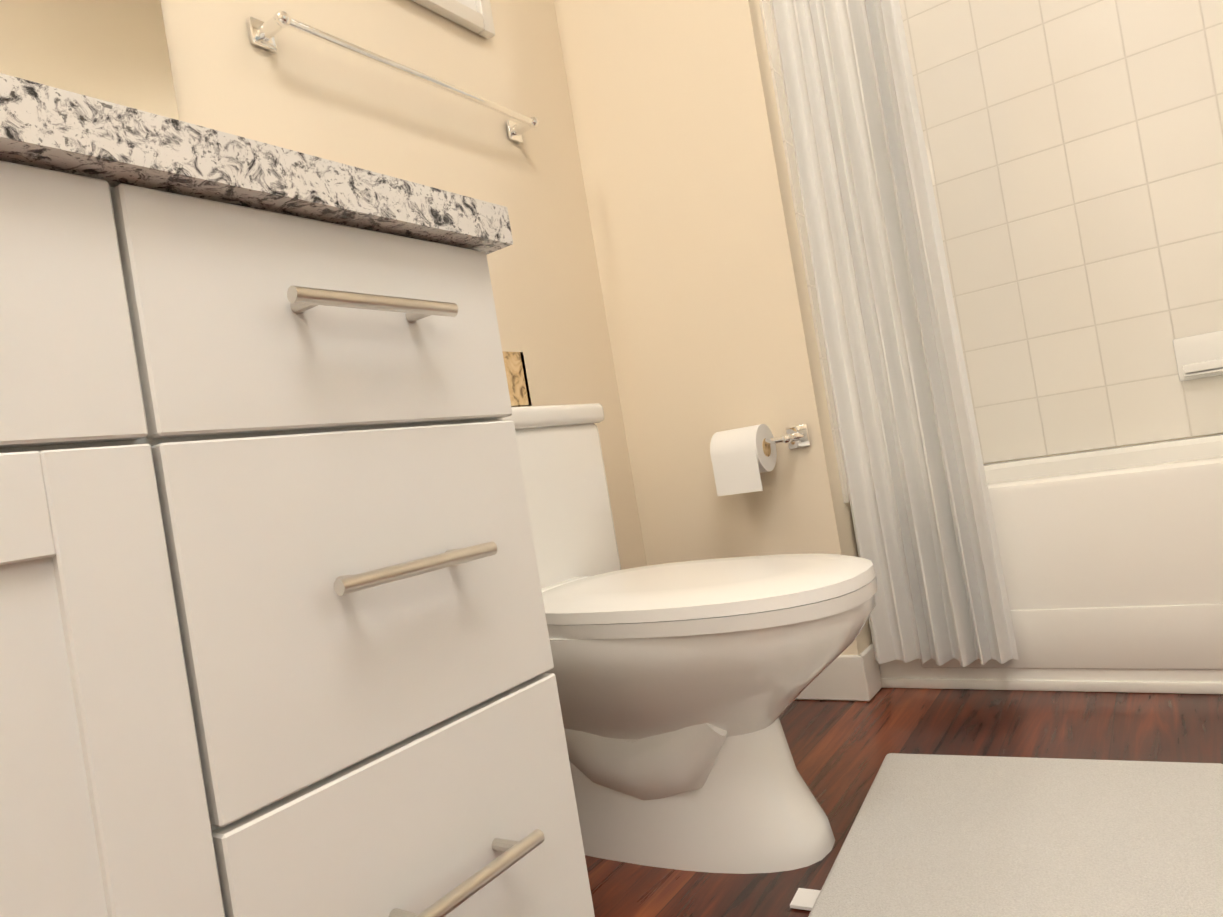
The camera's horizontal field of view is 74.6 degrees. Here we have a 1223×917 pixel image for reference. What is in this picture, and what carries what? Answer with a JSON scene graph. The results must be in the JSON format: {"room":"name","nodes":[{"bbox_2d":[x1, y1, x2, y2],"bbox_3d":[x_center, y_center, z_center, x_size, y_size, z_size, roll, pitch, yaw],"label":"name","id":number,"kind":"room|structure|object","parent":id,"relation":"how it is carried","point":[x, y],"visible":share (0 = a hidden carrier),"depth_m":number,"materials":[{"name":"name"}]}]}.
{"room":"bathroom","nodes":[
{"label":"bathroom","id":0,"kind":"room"},
{"bbox_2d":[160,0,646,569],"bbox_3d":[-0.718,-0.690,1.205,0.120,2.790,4.010,-10,-1,34],"label":"wall","id":1,"kind":"structure","parent":0,"point":[306,94],"depth_m":1.69,"materials":[{"name":"beige paint"}]},
{"bbox_2d":[0,0,178,119],"bbox_3d":[-1.136,-0.784,0.506,0.009,1.114,1.605,-10,-1,34],"label":"wall mirror","id":2,"kind":"object","parent":1,"relation":"attached to","point":[115,51],"depth_m":1.08,"materials":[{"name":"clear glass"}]},
{"bbox_2d":[248,10,538,142],"bbox_3d":[-0.367,-0.718,1.540,0.073,0.044,0.664,-10,-1,34],"label":"towel rail","id":3,"kind":"object","parent":1,"relation":"attached to","point":[262,34],"visible":1,"depth_m":1.41,"materials":[{"name":"silver metal"}]},
{"bbox_2d":[411,0,494,38],"bbox_3d":[-0.438,-1.162,1.592,0.025,0.500,0.472,-10,-1,34],"label":"picture frame","id":4,"kind":"object","parent":1,"relation":"attached to","point":[474,16],"visible":0.98,"depth_m":1.72,"materials":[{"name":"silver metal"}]},
{"bbox_2d":[554,0,872,654],"bbox_3d":[0.354,-0.853,2.238,0.500,2.790,0.840,-10,-1,34],"label":"wall","id":5,"kind":"structure","parent":0,"point":[704,288],"depth_m":1.87,"materials":[{"name":"beige paint"}]},
{"bbox_2d":[710,424,810,495],"bbox_3d":[0.324,-0.003,1.757,0.195,0.140,0.122,-10,-1,34],"label":"toilet paper holder","id":6,"kind":"object","parent":5,"relation":"attached to","point":[743,458],"visible":1,"depth_m":1.73,"materials":[{"name":"white paper"}]},
{"bbox_2d":[759,0,849,502],"bbox_3d":[0.597,-0.785,2.122,0.006,1.732,0.770,-10,-1,34],"label":"wall tile","id":7,"kind":"structure","parent":5,"relation":"attached to","point":[774,61],"depth_m":1.81,"materials":[{"name":"white tile"}]},
{"bbox_2d":[796,647,877,701],"bbox_3d":[0.355,0.505,1.862,0.482,0.100,0.022,-10,-1,34],"label":"baseboard","id":8,"kind":"structure","parent":5,"relation":"attached to","point":[848,678],"depth_m":1.75,"materials":[{"name":"white wood"}]},
{"bbox_2d":[769,0,1018,666],"bbox_3d":[1.016,-0.638,1.341,1.528,1.976,0.074,-10,-1,34],"label":"shower curtain","id":9,"kind":"object","parent":5,"relation":"attached to","point":[923,524],"visible":0.98,"depth_m":1.68,"materials":[{"name":"white fabric"}]},
{"bbox_2d":[585,688,1222,916],"bbox_3d":[0.664,0.536,0.390,2.940,0.100,4.010,-10,-1,34],"label":"floor","id":10,"kind":"structure","parent":0,"point":[840,750],"depth_m":1.39,"materials":[{"name":"brown wood"}]},
{"bbox_2d":[0,85,594,916],"bbox_3d":[-0.714,0.289,0.336,0.586,0.835,1.590,-10,-1,34],"label":"bathroom vanity","id":11,"kind":"object","parent":10,"relation":"on","point":[274,637],"depth_m":0.59,"materials":[{"name":"white wood"}]},
{"bbox_2d":[0,73,508,216],"bbox_3d":[-0.792,-0.141,0.346,0.569,0.040,1.620,-10,-1,34],"label":"countertop","id":12,"kind":"structure","parent":11,"relation":"on","point":[9,82],"depth_m":0.59,"materials":[{"name":"white stone"}]},
{"bbox_2d":[502,403,876,873],"bbox_3d":[0.044,0.238,1.283,0.747,0.717,0.490,-10,-1,34],"label":"toilet","id":13,"kind":"object","parent":10,"relation":"on","point":[681,686],"visible":0.62,"depth_m":1.14,"materials":[{"name":"white ceramic"}]},
{"bbox_2d":[502,351,531,406],"bbox_3d":[-0.283,-0.203,1.430,0.105,0.260,0.252,-10,-1,34],"label":"decorative box","id":14,"kind":"object","parent":13,"relation":"on","point":[516,376],"visible":0.02,"depth_m":1.48,"materials":[{"name":"brown wood"}]},
{"bbox_2d":[790,753,1222,916],"bbox_3d":[0.492,0.510,0.968,0.515,0.021,0.720,-10,-1,29],"label":"bath mat","id":15,"kind":"object","parent":10,"relation":"on","point":[930,835],"visible":1,"depth_m":1.03,"materials":[{"name":"fabric"}]},
{"bbox_2d":[851,434,1222,693],"bbox_3d":[1.394,0.169,1.682,1.524,0.420,0.755,-10,-1,34],"label":"bathtub","id":16,"kind":"object","parent":10,"relation":"on","point":[1112,562],"visible":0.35,"depth_m":1.55,"materials":[{"name":"white ceramic"}]},
{"bbox_2d":[984,433,1222,463],"bbox_3d":[1.244,-1.001,2.201,2.270,2.790,0.120,-10,-1,34],"label":"wall","id":17,"kind":"structure","parent":0,"point":[1106,448],"depth_m":2.16,"materials":[{"name":"white tile"}]},
{"bbox_2d":[899,0,1222,463],"bbox_3d":[1.430,-0.924,2.007,1.530,1.732,0.006,-10,-1,34],"label":"wall tile","id":18,"kind":"structure","parent":17,"relation":"attached to","point":[1074,149],"depth_m":2.15,"materials":[{"name":"white tile"}]},
{"bbox_2d":[1173,330,1222,381],"bbox_3d":[1.503,-0.261,1.990,0.170,0.110,0.049,-10,-1,34],"label":"shelf","id":19,"kind":"object","parent":17,"relation":"attached to","point":[1199,356],"visible":1,"depth_m":2.02,"materials":[{"name":"white ceramic"}]}
]}

